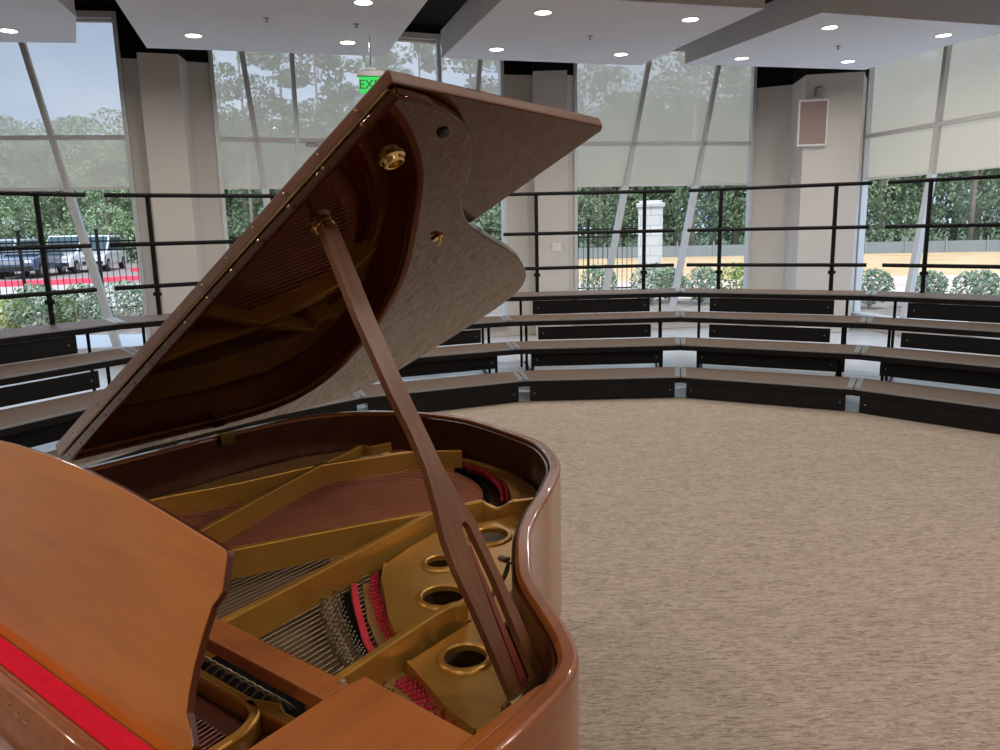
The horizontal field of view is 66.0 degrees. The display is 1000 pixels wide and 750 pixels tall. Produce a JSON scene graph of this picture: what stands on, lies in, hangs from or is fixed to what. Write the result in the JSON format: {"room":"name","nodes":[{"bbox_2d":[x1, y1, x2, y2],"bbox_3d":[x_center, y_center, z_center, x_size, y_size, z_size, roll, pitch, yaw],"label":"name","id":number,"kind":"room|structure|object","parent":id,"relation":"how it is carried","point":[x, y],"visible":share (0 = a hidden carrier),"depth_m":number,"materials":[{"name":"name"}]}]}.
{"room":"music room","nodes":[
{"label":"music room","id":0,"kind":"room"},
{"bbox_2d":[115,2,208,62],"bbox_3d":[-3.836,-3.921,8.757,0.938,0.600,0.502,-6,12,-22],"label":"wall","id":1,"kind":"structure","parent":0,"point":[130,42],"depth_m":8.74,"materials":[{"name":"black paint"}]},
{"bbox_2d":[0,10,150,354],"bbox_3d":[-5.965,-2.111,8.787,3.407,3.860,0.165,-3,11,-8],"label":"window","id":2,"kind":"structure","parent":1,"relation":"in","point":[72,203],"depth_m":8.90,"materials":[{"name":"grey metal"}]},
{"bbox_2d":[0,19,129,190],"bbox_3d":[-5.994,-3.029,8.671,3.307,1.882,0.040,-3,11,-8],"label":"roller shade","id":3,"kind":"object","parent":2,"relation":"attached to","point":[78,81],"visible":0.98,"depth_m":8.83,"materials":[{"name":"white"}]},
{"bbox_2d":[121,52,224,335],"bbox_3d":[-3.790,-1.898,9.144,0.938,3.520,0.502,-6,12,-22],"label":"wall pillar","id":4,"kind":"structure","parent":0,"point":[168,97],"depth_m":8.96,"materials":[{"name":"paint"}]},
{"bbox_2d":[0,0,426,56],"bbox_3d":[-3.832,-2.845,5.185,6.815,0.270,4.804,-4,11,-16],"label":"ceiling","id":5,"kind":"structure","parent":0,"point":[294,26],"depth_m":6.59,"materials":[{"name":"paint"}]},
{"bbox_2d":[352,0,373,5],"bbox_3d":[-1.077,-2.936,6.062,0.169,0.012,0.169,-1,11,0],"label":"recessed light","id":6,"kind":"object","parent":5,"relation":"in","point":[356,2],"visible":1,"depth_m":6.07,"materials":[{"name":"white"}]},
{"bbox_2d":[356,36,384,92],"bbox_3d":[-1.206,-2.891,7.180,0.265,0.504,0.060,-2,11,-6],"label":"exit sign","id":7,"kind":"object","parent":5,"relation":"hanging from","point":[370,75],"visible":0.73,"depth_m":7.18,"materials":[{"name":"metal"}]},
{"bbox_2d":[74,1,443,33],"bbox_3d":[-3.836,-4.269,9.298,7.977,0.120,1.143,-3,11,-8],"label":"wall","id":8,"kind":"structure","parent":0,"point":[79,5],"depth_m":8.65,"materials":[{"name":"black paint"}]},
{"bbox_2d":[74,0,773,25],"bbox_3d":[-0.673,-3.245,3.042,14.400,0.080,16.600,-1,11,0],"label":"ceiling","id":9,"kind":"structure","parent":0,"point":[433,12],"depth_m":9.33,"materials":[{"name":"black paint"}]},
{"bbox_2d":[463,326,508,337],"bbox_3d":[-1.643,-0.487,10.461,3.746,0.160,0.120,-5,12,-20],"label":"sill","id":10,"kind":"structure","parent":0,"point":[495,331],"depth_m":11.00,"materials":[{"name":"paint"}]},
{"bbox_2d":[0,318,999,452],"bbox_3d":[-0.481,0.842,4.079,15.000,0.096,16.700,-1,11,0],"label":"floor","id":11,"kind":"structure","parent":0,"point":[857,369],"depth_m":8.58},
{"bbox_2d":[0,191,184,466],"bbox_3d":[-3.217,-0.359,5.312,2.494,1.897,2.431,5,13,31],"label":"choral riser","id":12,"kind":"object","parent":11,"relation":"on","point":[44,422],"visible":0.48,"depth_m":5.73,"materials":[{"name":"metal"}]},
{"bbox_2d":[104,193,362,440],"bbox_3d":[-2.057,-0.628,6.581,1.992,1.897,2.258,-9,13,-36],"label":"choral riser","id":13,"kind":"object","parent":11,"relation":"on","point":[349,402],"visible":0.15,"depth_m":6.88,"materials":[{"name":"carpet"}]},
{"bbox_2d":[356,233,523,411],"bbox_3d":[-0.607,-0.824,7.431,1.994,1.897,2.085,-6,12,-21],"label":"choral riser","id":14,"kind":"object","parent":11,"relation":"on","point":[438,394],"visible":0.43,"depth_m":6.90,"materials":[{"name":"carpet"}]},
{"bbox_2d":[503,189,680,400],"bbox_3d":[1.044,-0.907,7.672,2.157,1.897,2.150,-1,11,0],"label":"choral riser","id":15,"kind":"object","parent":11,"relation":"on","point":[648,382],"visible":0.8,"depth_m":7.77,"materials":[{"name":"carpet"}]},
{"bbox_2d":[680,181,871,410],"bbox_3d":[2.462,-0.879,7.358,1.987,1.897,2.129,4,12,26],"label":"choral riser","id":16,"kind":"object","parent":11,"relation":"on","point":[770,388],"visible":0.88,"depth_m":7.29,"materials":[{"name":"carpet"}]},
{"bbox_2d":[852,174,999,433],"bbox_3d":[3.872,-0.738,6.453,2.162,1.897,2.139,-12,15,-43],"label":"choral riser","id":17,"kind":"object","parent":11,"relation":"on","point":[972,410],"visible":1,"depth_m":6.45,"materials":[{"name":"carpet"}]},
{"bbox_2d":[504,60,572,74],"bbox_3d":[0.510,-4.351,10.389,0.983,0.560,0.477,-1,11,0],"label":"wall","id":18,"kind":"structure","parent":0,"point":[510,67],"depth_m":10.41,"materials":[{"name":"black paint"}]},
{"bbox_2d":[208,32,508,315],"bbox_3d":[-1.667,-2.447,10.032,3.746,3.860,0.165,-5,12,-20],"label":"window","id":19,"kind":"structure","parent":18,"relation":"in","point":[297,140],"depth_m":9.50,"materials":[{"name":"grey metal"}]},
{"bbox_2d":[212,50,252,136],"bbox_3d":[-3.232,-3.390,9.310,0.384,0.986,0.040,-5,12,-20],"label":"roller shade","id":20,"kind":"object","parent":19,"relation":"attached to","point":[232,106],"depth_m":9.31,"materials":[{"name":"white"}]},
{"bbox_2d":[220,142,261,188],"bbox_3d":[-3.186,-2.576,9.477,0.441,0.550,0.040,-5,12,-20],"label":"roller shade","id":21,"kind":"object","parent":19,"relation":"attached to","point":[240,168],"depth_m":9.47,"materials":[{"name":"white"}]},
{"bbox_2d":[244,51,296,188],"bbox_3d":[-2.821,-3.133,9.518,0.518,1.612,0.040,-5,12,-20],"label":"roller shade","id":22,"kind":"object","parent":19,"relation":"attached to","point":[268,72],"depth_m":9.51,"materials":[{"name":"white"}]},
{"bbox_2d":[294,38,435,138],"bbox_3d":[-1.686,-3.667,9.866,1.808,1.257,0.040,-5,12,-20],"label":"roller shade","id":23,"kind":"object","parent":19,"relation":"attached to","point":[329,96],"depth_m":9.74,"materials":[{"name":"white"}]},
{"bbox_2d":[441,56,476,89],"bbox_3d":[-0.547,-4.013,10.251,0.493,0.394,0.040,-5,12,-20],"label":"roller shade","id":24,"kind":"object","parent":19,"relation":"attached to","point":[458,72],"depth_m":10.25,"materials":[{"name":"white"}]},
{"bbox_2d":[480,60,498,94],"bbox_3d":[-0.151,-4.021,10.405,0.264,0.438,0.040,-5,12,-20],"label":"roller shade","id":25,"kind":"object","parent":19,"relation":"attached to","point":[489,76],"depth_m":10.41,"materials":[{"name":"white"}]},
{"bbox_2d":[573,45,757,313],"bbox_3d":[2.378,-2.741,11.095,2.726,3.860,0.165,-3,11,-10],"label":"window","id":26,"kind":"structure","parent":18,"relation":"in","point":[749,193],"depth_m":11.09,"materials":[{"name":"grey metal"}]},
{"bbox_2d":[577,49,751,186],"bbox_3d":[2.346,-3.659,10.979,2.626,1.882,0.040,-3,11,-10],"label":"roller shade","id":27,"kind":"object","parent":26,"relation":"attached to","point":[677,95],"visible":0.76,"depth_m":10.99,"materials":[{"name":"white"}]},
{"bbox_2d":[504,70,573,336],"bbox_3d":[0.556,-2.329,10.775,0.983,3.560,0.477,-1,11,0],"label":"wall pillar","id":28,"kind":"structure","parent":0,"point":[554,89],"depth_m":10.65,"materials":[{"name":"paint"}]},
{"bbox_2d":[441,0,764,64],"bbox_3d":[0.809,-3.353,7.289,2.295,0.270,2.348,-4,11,-16],"label":"ceiling","id":29,"kind":"structure","parent":0,"point":[647,30],"depth_m":7.06,"materials":[{"name":"paint"}]},
{"bbox_2d":[533,9,552,15],"bbox_3d":[0.361,-3.045,6.465,0.169,0.012,0.169,-1,11,0],"label":"recessed light","id":30,"kind":"object","parent":29,"relation":"in","point":[541,12],"visible":1,"depth_m":6.46,"materials":[{"name":"white"}]},
{"bbox_2d":[574,322,744,328],"bbox_3d":[2.412,-0.783,11.527,2.726,0.160,0.120,-3,11,-10],"label":"sill","id":31,"kind":"structure","parent":0,"point":[664,324],"depth_m":11.51,"materials":[{"name":"paint"}]},
{"bbox_2d":[427,397,999,749],"bbox_3d":[-0.471,1.304,1.378,15.000,0.009,11.222,-1,11,0],"label":"floor","id":32,"kind":"structure","parent":0,"point":[736,575],"depth_m":3.38,"materials":[{"name":"carpet"}]},
{"bbox_2d":[0,70,601,749],"bbox_3d":[-0.416,0.395,1.568,1.529,1.712,1.728,7,14,37],"label":"grand piano","id":33,"kind":"object","parent":32,"relation":"on","point":[348,580],"visible":1,"depth_m":1.22,"materials":[{"name":"brown wood"}]},
{"bbox_2d":[0,635,156,749],"bbox_3d":[-0.735,0.389,1.120,0.920,0.018,0.075,7,14,37],"label":"strip","id":34,"kind":"object","parent":33,"relation":"attached to","point":[73,714],"depth_m":0.94,"materials":[{"name":"red fabric"}]},
{"bbox_2d":[310,219,334,235],"bbox_3d":[-0.265,-0.221,1.150,0.035,0.026,0.038,7,14,37],"label":"cup","id":35,"kind":"object","parent":33,"relation":"on","point":[318,227],"depth_m":1.13,"materials":[{"name":"gold metal"}]},
{"bbox_2d":[378,149,404,169],"bbox_3d":[-0.145,-0.289,1.033,0.035,0.026,0.038,7,14,37],"label":"cup","id":36,"kind":"object","parent":33,"relation":"on","point":[388,159],"depth_m":1.02,"materials":[{"name":"gold metal"}]},
{"bbox_2d":[749,72,866,331],"bbox_3d":[4.253,-2.353,10.839,1.454,3.420,0.818,4,12,26],"label":"wall pillar","id":37,"kind":"structure","parent":0,"point":[778,160],"depth_m":10.60,"materials":[{"name":"paint"}]},
{"bbox_2d":[796,99,828,146],"bbox_3d":[4.133,-3.336,10.211,0.383,0.597,0.090,1,11,11],"label":"wall speaker","id":38,"kind":"object","parent":37,"relation":"attached to","point":[812,115],"visible":1,"depth_m":10.17,"materials":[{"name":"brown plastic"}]},
{"bbox_2d":[757,66,867,87],"bbox_3d":[4.207,-4.376,10.452,1.454,0.700,0.818,4,12,26],"label":"wall","id":39,"kind":"structure","parent":0,"point":[766,76],"depth_m":10.88,"materials":[{"name":"black paint"}]},
{"bbox_2d":[851,45,999,338],"bbox_3d":[5.540,-2.374,8.800,0.165,3.860,4.173,-4,11,-13],"label":"window","id":40,"kind":"structure","parent":39,"relation":"in","point":[938,123],"depth_m":9.95,"materials":[{"name":"grey metal"}]},
{"bbox_2d":[867,34,999,179],"bbox_3d":[5.578,-3.285,8.639,0.040,1.882,4.073,-4,11,-13],"label":"roller shade","id":41,"kind":"object","parent":40,"relation":"attached to","point":[905,93],"visible":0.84,"depth_m":9.48,"materials":[{"name":"white"}]},
{"bbox_2d":[685,0,999,69],"bbox_3d":[3.555,-3.553,8.008,2.392,0.270,2.172,-5,11,-17],"label":"ceiling","id":42,"kind":"structure","parent":0,"point":[786,33],"depth_m":7.51,"materials":[{"name":"paint"}]},
{"bbox_2d":[861,328,978,337],"bbox_3d":[5.641,-0.409,9.189,0.120,0.160,4.173,-4,11,-13],"label":"step","id":43,"kind":"structure","parent":0,"point":[877,330],"depth_m":10.13,"materials":[{"name":"paint"}]},
{"label":"outside","id":44,"kind":"structure","parent":0,"visible":0},
{"bbox_2d":[125,227,999,259],"bbox_3d":[-0.316,-13.989,83.355,240.000,0.050,151.000,-1,11,0],"label":"ground","id":45,"kind":"structure","parent":44,"point":[914,229],"depth_m":79.28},
{"bbox_2d":[0,196,40,238],"bbox_3d":[-34.623,-11.142,52.981,5.596,7.530,5.607,5,12,28],"label":"broadleaf tree","id":46,"kind":"object","parent":45,"relation":"on","point":[3,199],"visible":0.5,"depth_m":52.88,"materials":[{"name":"green plant"}]},
{"bbox_2d":[0,196,45,238],"bbox_3d":[-37.944,-13.746,57.617,7.582,11.125,5.988,2,11,16],"label":"broadleaf tree","id":47,"kind":"object","parent":45,"relation":"on","point":[1,221],"visible":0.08,"depth_m":58.08,"materials":[{"name":"green plant"}]},
{"bbox_2d":[3,191,63,241],"bbox_3d":[-38.501,-14.533,64.695,7.491,10.081,7.506,5,13,31],"label":"broadleaf tree","id":48,"kind":"object","parent":45,"relation":"on","point":[28,232],"visible":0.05,"depth_m":64.05,"materials":[{"name":"green plant"}]},
{"bbox_2d":[12,191,108,243],"bbox_3d":[-32.682,-13.481,56.713,7.289,10.695,5.756,0,11,7],"label":"broadleaf tree","id":49,"kind":"object","parent":45,"relation":"on","point":[60,211],"visible":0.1,"depth_m":56.25,"materials":[{"name":"green plant"}]},
{"bbox_2d":[33,190,101,235],"bbox_3d":[-30.726,-11.616,56.044,5.274,7.193,4.876,-2,11,-6],"label":"broadleaf tree","id":50,"kind":"object","parent":45,"relation":"on","point":[43,204],"visible":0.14,"depth_m":55.26,"materials":[{"name":"green plant"}]},
{"bbox_2d":[62,190,136,256],"bbox_3d":[-26.964,-12.476,52.658,6.788,9.961,5.361,3,12,23],"label":"broadleaf tree","id":51,"kind":"object","parent":45,"relation":"on","point":[103,203],"visible":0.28,"depth_m":52.22,"materials":[{"name":"green plant"}]},
{"bbox_2d":[101,191,137,259],"bbox_3d":[-28.557,-13.428,58.812,7.193,9.661,7.179,6,13,34],"label":"broadleaf tree","id":52,"kind":"object","parent":45,"relation":"on","point":[116,201],"visible":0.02,"depth_m":57.61,"materials":[{"name":"green plant"}]},
{"bbox_2d":[109,190,135,251],"bbox_3d":[-24.592,-11.746,53.867,5.898,8.044,5.452,-11,15,-42],"label":"broadleaf tree","id":53,"kind":"object","parent":45,"relation":"on","point":[116,191],"visible":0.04,"depth_m":52.72,"materials":[{"name":"green plant"}]},
{"bbox_2d":[224,189,259,247],"bbox_3d":[-19.556,-12.329,55.700,6.078,8.290,5.619,-2,11,-3],"label":"broadleaf tree","id":54,"kind":"object","parent":45,"relation":"on","point":[225,190],"visible":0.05,"depth_m":55.19,"materials":[{"name":"green plant"}]},
{"bbox_2d":[225,189,259,239],"bbox_3d":[-20.911,-14.217,53.848,6.875,12.775,8.706,-1,11,1],"label":"broadleaf tree","id":55,"kind":"object","parent":45,"relation":"on","point":[228,199],"visible":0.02,"depth_m":54.72,"materials":[{"name":"green plant"}]},
{"bbox_2d":[224,189,275,236],"bbox_3d":[-18.095,-13.033,53.419,7.807,10.486,7.792,2,11,17],"label":"broadleaf tree","id":56,"kind":"object","parent":45,"relation":"on","point":[244,191],"visible":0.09,"depth_m":52.83,"materials":[{"name":"green plant"}]},
{"bbox_2d":[248,189,253,223],"bbox_3d":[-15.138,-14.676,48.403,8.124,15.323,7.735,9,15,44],"label":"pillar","id":57,"kind":"structure","parent":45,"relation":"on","point":[249,190],"depth_m":49.66,"materials":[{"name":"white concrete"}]},
{"bbox_2d":[231,189,280,220],"bbox_3d":[-15.482,-12.697,52.794,6.699,9.830,5.290,4,12,26],"label":"broadleaf tree","id":58,"kind":"object","parent":45,"relation":"on","point":[272,191],"visible":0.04,"depth_m":52.49,"materials":[{"name":"green plant"}]},
{"bbox_2d":[472,203,500,233],"bbox_3d":[-1.052,-11.783,53.438,4.869,7.184,5.267,-6,12,-25],"label":"broadleaf tree","id":59,"kind":"object","parent":45,"relation":"on","point":[486,213],"visible":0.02,"depth_m":53.40,"materials":[{"name":"green plant"}]},
{"bbox_2d":[472,201,501,240],"bbox_3d":[0.333,-11.881,47.002,5.218,9.695,6.607,1,11,11],"label":"broadleaf tree","id":60,"kind":"object","parent":45,"relation":"on","point":[494,216],"visible":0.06,"depth_m":47.23,"materials":[{"name":"green plant"}]},
{"bbox_2d":[0,201,999,262],"bbox_3d":[3.911,-9.579,52.927,106.751,3.772,11.012,0,11,5],"label":"undergrowth","id":61,"kind":"object","parent":45,"relation":"on","point":[946,203],"visible":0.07,"depth_m":53.07,"materials":[{"name":"green plant"}]},
{"bbox_2d":[578,187,609,247],"bbox_3d":[5.063,-11.870,51.227,5.393,7.956,5.834,-5,12,-21],"label":"broadleaf tree","id":62,"kind":"object","parent":45,"relation":"on","point":[579,209],"visible":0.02,"depth_m":50.99,"materials":[{"name":"green plant"}]},
{"bbox_2d":[578,187,642,247],"bbox_3d":[6.314,-11.721,46.967,4.901,9.106,6.206,0,11,5],"label":"broadleaf tree","id":63,"kind":"object","parent":45,"relation":"on","point":[599,201],"visible":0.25,"depth_m":46.85,"materials":[{"name":"green plant"}]},
{"bbox_2d":[590,187,667,246],"bbox_3d":[8.431,-12.278,53.869,5.585,7.516,5.596,-8,13,-30],"label":"broadleaf tree","id":64,"kind":"object","parent":45,"relation":"on","point":[617,188],"visible":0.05,"depth_m":53.23,"materials":[{"name":"green plant"}]},
{"bbox_2d":[625,186,683,242],"bbox_3d":[10.291,-11.665,51.919,4.749,7.007,5.137,2,11,16],"label":"broadleaf tree","id":65,"kind":"object","parent":45,"relation":"on","point":[645,187],"visible":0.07,"depth_m":51.63,"materials":[{"name":"green plant"}]},
{"bbox_2d":[635,185,734,245],"bbox_3d":[11.985,-13.783,50.232,6.341,11.782,8.030,0,11,8],"label":"broadleaf tree","id":66,"kind":"object","parent":45,"relation":"on","point":[677,202],"visible":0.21,"depth_m":49.94,"materials":[{"name":"green plant"}]},
{"bbox_2d":[689,186,694,245],"bbox_3d":[12.642,-16.684,43.520,10.590,19.974,10.083,5,12,28],"label":"pine tree","id":67,"kind":"object","parent":45,"relation":"on","point":[692,234],"visible":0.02,"depth_m":45.32,"materials":[{"name":"green plant"}]},
{"bbox_2d":[681,185,744,244],"bbox_3d":[13.735,-13.039,51.212,7.360,9.885,7.346,-9,13,-36],"label":"broadleaf tree","id":68,"kind":"object","parent":45,"relation":"on","point":[713,200],"visible":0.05,"depth_m":51.56,"materials":[{"name":"green plant"}]},
{"bbox_2d":[707,185,745,244],"bbox_3d":[15.834,-12.405,51.411,6.225,8.491,5.755,-7,12,-29],"label":"broadleaf tree","id":69,"kind":"object","parent":45,"relation":"on","point":[734,237],"visible":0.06,"depth_m":51.28,"materials":[{"name":"green plant"}]},
{"bbox_2d":[715,185,746,240],"bbox_3d":[17.570,-14.367,51.417,8.350,12.253,6.594,5,13,30],"label":"broadleaf tree","id":70,"kind":"object","parent":45,"relation":"on","point":[741,192],"visible":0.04,"depth_m":51.19,"materials":[{"name":"green plant"}]},
{"bbox_2d":[866,179,922,241],"bbox_3d":[24.967,-12.187,50.948,5.739,7.708,5.728,3,12,20],"label":"broadleaf tree","id":71,"kind":"object","parent":45,"relation":"on","point":[908,186],"visible":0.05,"depth_m":50.04,"materials":[{"name":"green plant"}]},
{"bbox_2d":[865,172,959,241],"bbox_3d":[23.689,-13.467,47.215,8.025,11.775,6.337,4,12,27],"label":"broadleaf tree","id":72,"kind":"object","parent":45,"relation":"on","point":[879,203],"visible":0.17,"depth_m":47.06,"materials":[{"name":"green plant"}]},
{"bbox_2d":[876,175,953,241],"bbox_3d":[30.583,-16.585,57.456,9.421,13.825,7.440,-4,11,-16],"label":"broadleaf tree","id":73,"kind":"object","parent":45,"relation":"on","point":[937,197],"visible":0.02,"depth_m":57.57,"materials":[{"name":"green plant"}]},
{"bbox_2d":[886,172,961,238],"bbox_3d":[26.742,-11.642,48.821,5.440,7.420,5.029,1,11,11],"label":"broadleaf tree","id":74,"kind":"object","parent":45,"relation":"on","point":[936,214],"visible":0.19,"depth_m":48.56,"materials":[{"name":"green plant"}]},
{"bbox_2d":[934,170,995,240],"bbox_3d":[32.858,-14.891,54.804,8.468,11.396,8.485,0,11,4],"label":"broadleaf tree","id":75,"kind":"object","parent":45,"relation":"on","point":[964,182],"visible":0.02,"depth_m":55.78,"materials":[{"name":"green plant"}]},
{"bbox_2d":[934,168,999,239],"bbox_3d":[29.822,-13.364,47.099,6.096,11.326,7.719,-1,11,1],"label":"broadleaf tree","id":76,"kind":"object","parent":45,"relation":"on","point":[981,198],"visible":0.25,"depth_m":47.03,"materials":[{"name":"green plant"}]},
{"bbox_2d":[937,168,999,239],"bbox_3d":[35.263,-16.323,55.529,7.440,13.825,9.421,1,11,13],"label":"broadleaf tree","id":77,"kind":"object","parent":45,"relation":"on","point":[989,235],"visible":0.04,"depth_m":56.19,"materials":[{"name":"green plant"}]},
{"bbox_2d":[966,170,978,239],"bbox_3d":[28.720,-16.578,42.910,9.725,19.266,10.215,-11,14,-40],"label":"pine tree","id":78,"kind":"object","parent":45,"relation":"on","point":[970,230],"visible":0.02,"depth_m":44.90,"materials":[{"name":"brown plant"}]},
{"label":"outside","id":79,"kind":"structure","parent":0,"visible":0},
{"bbox_2d":[0,260,139,283],"bbox_3d":[-31.144,-6.033,45.037,58.000,0.050,29.000,-1,11,0],"label":"asphalt","id":80,"kind":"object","parent":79,"point":[116,266],"depth_m":38.45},
{"bbox_2d":[0,239,38,276],"bbox_3d":[-24.650,-5.846,38.358,1.910,1.796,4.770,-2,11,-6],"label":"suv","id":81,"kind":"object","parent":80,"relation":"on","point":[1,240],"visible":0.16,"depth_m":37.82,"materials":[{"name":"silver metal"}]},
{"bbox_2d":[0,249,65,278],"bbox_3d":[-22.430,-5.428,36.841,1.910,1.446,4.470,-3,11,-10],"label":"parked car","id":82,"kind":"object","parent":80,"relation":"on","point":[36,254],"visible":0.6,"depth_m":35.55,"materials":[{"name":"blue paint"}]},
{"bbox_2d":[46,235,103,273],"bbox_3d":[-22.650,-6.390,40.644,1.910,1.916,5.470,-3,11,-8],"label":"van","id":83,"kind":"object","parent":80,"relation":"on","point":[77,257],"visible":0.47,"depth_m":39.45,"materials":[{"name":"white paint"}]},
{"bbox_2d":[70,235,126,271],"bbox_3d":[-22.012,-6.671,42.090,1.910,1.896,4.870,-4,11,-12],"label":"van","id":84,"kind":"object","parent":80,"relation":"on","point":[121,255],"visible":0.46,"depth_m":41.40,"materials":[{"name":"white paint"}]},
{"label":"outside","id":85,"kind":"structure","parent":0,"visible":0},
{"bbox_2d":[0,283,142,314],"bbox_3d":[-16.367,-2.768,26.329,35.400,0.050,15.100,-1,11,0],"label":"ground concrete","id":86,"kind":"structure","parent":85,"point":[61,287],"depth_m":26.40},
{"bbox_2d":[0,275,139,286],"bbox_3d":[-18.890,-3.809,31.405,14.611,0.220,2.537,-5,12,-20],"label":"kerb","id":87,"kind":"object","parent":86,"relation":"on","point":[117,278],"visible":0.26,"depth_m":30.69,"materials":[{"name":"paint"}]},
{"bbox_2d":[578,225,586,290],"bbox_3d":[1.659,-3.107,20.503,1.398,2.025,0.085,-2,11,-4],"label":"iron fence","id":88,"kind":"object","parent":86,"relation":"on","point":[583,229],"visible":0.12,"depth_m":20.52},
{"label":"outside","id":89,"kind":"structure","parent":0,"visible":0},
{"bbox_2d":[579,252,999,281],"bbox_3d":[27.890,-5.197,33.743,64.000,0.050,20.000,-1,11,0],"label":"dirt","id":90,"kind":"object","parent":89,"point":[873,261],"depth_m":34.22,"materials":[{"name":"soil"}]},
{"bbox_2d":[579,236,999,258],"bbox_3d":[25.126,-6.739,39.869,51.049,0.900,2.829,1,11,11],"label":"fence","id":91,"kind":"object","parent":90,"relation":"on","point":[987,245],"visible":0.37,"depth_m":41.81,"materials":[{"name":"grey fabric"}]},
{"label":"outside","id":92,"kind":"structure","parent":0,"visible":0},
{"bbox_2d":[579,274,999,299],"bbox_3d":[17.435,-3.071,23.923,33.000,0.050,12.000,-1,11,0],"label":"gravel","id":93,"kind":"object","parent":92,"point":[899,281],"depth_m":22.77,"materials":[{"name":"gravel"}]},
{"bbox_2d":[587,219,636,289],"bbox_3d":[2.974,-3.137,20.505,1.324,2.025,0.085,-1,11,4],"label":"iron fence","id":94,"kind":"object","parent":93,"relation":"on","point":[588,220],"visible":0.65,"depth_m":20.44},
{"bbox_2d":[636,200,664,288],"bbox_3d":[3.966,-3.350,20.358,0.730,2.455,0.730,1,11,11],"label":"stone column","id":95,"kind":"structure","parent":93,"relation":"on","point":[654,208],"depth_m":19.98,"materials":[{"name":"stone"}]},
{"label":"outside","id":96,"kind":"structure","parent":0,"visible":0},
{"bbox_2d":[0,293,999,334],"bbox_3d":[-0.016,-0.694,13.612,32.000,0.050,13.000,-1,11,0],"label":"mulch","id":97,"kind":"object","parent":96,"point":[886,308],"depth_m":16.89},
{"bbox_2d":[0,237,19,314],"bbox_3d":[-11.468,-2.184,17.230,1.424,2.025,0.085,-4,11,-16],"label":"iron fence","id":98,"kind":"object","parent":97,"relation":"on","point":[12,242],"visible":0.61,"depth_m":17.30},
{"bbox_2d":[0,298,37,328],"bbox_3d":[-9.943,-1.251,15.639,1.009,0.739,1.034,-1,11,0],"label":"shrub","id":99,"kind":"object","parent":97,"relation":"on","point":[3,321],"visible":0.5,"depth_m":15.47,"materials":[{"name":"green plant"}]},
{"bbox_2d":[5,282,64,326],"bbox_3d":[-9.292,-1.363,15.418,1.037,1.010,1.046,-1,11,0],"label":"shrub","id":100,"kind":"object","parent":97,"relation":"on","point":[41,287],"visible":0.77,"depth_m":15.26,"materials":[{"name":"green plant"}]},
{"bbox_2d":[15,231,95,320],"bbox_3d":[-10.078,-2.307,17.708,1.615,2.025,0.085,-6,12,-22],"label":"iron fence","id":101,"kind":"object","parent":97,"relation":"on","point":[19,242],"visible":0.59,"depth_m":17.53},
{"bbox_2d":[37,296,80,323],"bbox_3d":[-9.181,-1.314,16.071,0.884,0.666,0.869,-1,11,0],"label":"shrub","id":102,"kind":"object","parent":97,"relation":"on","point":[61,319],"visible":0.33,"depth_m":15.95,"materials":[{"name":"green plant"}]},
{"bbox_2d":[57,282,101,321],"bbox_3d":[-8.588,-1.428,15.823,0.948,0.952,0.930,-5,12,-20],"label":"shrub","id":103,"kind":"object","parent":97,"relation":"on","point":[82,301],"visible":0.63,"depth_m":15.66,"materials":[{"name":"green plant"}]},
{"bbox_2d":[92,279,143,316],"bbox_3d":[-7.700,-1.447,15.712,1.146,0.995,1.121,-1,11,0],"label":"shrub","id":104,"kind":"object","parent":97,"relation":"on","point":[127,299],"visible":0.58,"depth_m":15.55,"materials":[{"name":"green plant"}]},
{"bbox_2d":[93,229,142,310],"bbox_3d":[-8.591,-2.441,18.235,1.639,2.025,0.085,-5,11,-17],"label":"iron fence","id":105,"kind":"object","parent":97,"relation":"on","point":[97,240],"visible":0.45,"depth_m":18.00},
{"bbox_2d":[579,264,617,290],"bbox_3d":[2.389,-2.241,18.766,0.934,0.957,0.933,-1,11,0],"label":"shrub","id":106,"kind":"object","parent":97,"relation":"on","point":[594,272],"visible":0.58,"depth_m":18.64,"materials":[{"name":"green plant"}]},
{"bbox_2d":[629,262,672,303],"bbox_3d":[3.543,-2.155,18.085,1.059,0.993,1.026,-1,11,0],"label":"shrub","id":107,"kind":"object","parent":97,"relation":"on","point":[652,279],"visible":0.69,"depth_m":17.92,"materials":[{"name":"green plant"}]},
{"bbox_2d":[655,267,686,301],"bbox_3d":[4.093,-2.178,18.485,0.772,0.862,0.786,-1,11,0],"label":"shrub","id":108,"kind":"object","parent":97,"relation":"on","point":[672,270],"visible":0.26,"depth_m":18.34,"materials":[{"name":"green plant"}]},
{"bbox_2d":[682,267,716,303],"bbox_3d":[4.668,-2.096,17.837,0.870,0.920,0.874,-1,11,0],"label":"shrub","id":109,"kind":"object","parent":97,"relation":"on","point":[713,276],"visible":0.73,"depth_m":17.72,"materials":[{"name":"green plant"}]},
{"bbox_2d":[720,262,743,288],"bbox_3d":[5.562,-2.181,18.076,0.955,0.957,0.956,-1,11,0],"label":"shrub","id":110,"kind":"object","parent":97,"relation":"on","point":[738,275],"visible":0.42,"depth_m":17.94,"materials":[{"name":"green plant"}]},
{"bbox_2d":[861,268,895,308],"bbox_3d":[7.783,-1.820,16.181,0.939,0.864,0.949,-1,11,0],"label":"shrub","id":111,"kind":"object","parent":97,"relation":"on","point":[870,281],"visible":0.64,"depth_m":16.02,"materials":[{"name":"green plant"}]},
{"bbox_2d":[915,270,948,303],"bbox_3d":[8.842,-1.769,15.873,0.804,0.829,0.758,-1,11,0],"label":"shrub","id":112,"kind":"object","parent":97,"relation":"on","point":[944,284],"visible":0.54,"depth_m":15.72,"materials":[{"name":"green plant"}]},
{"bbox_2d":[949,269,999,305],"bbox_3d":[9.348,-1.651,15.121,0.943,0.859,0.925,-1,11,0],"label":"shrub","id":113,"kind":"object","parent":97,"relation":"on","point":[972,278],"visible":0.72,"depth_m":14.98,"materials":[{"name":"green plant"}]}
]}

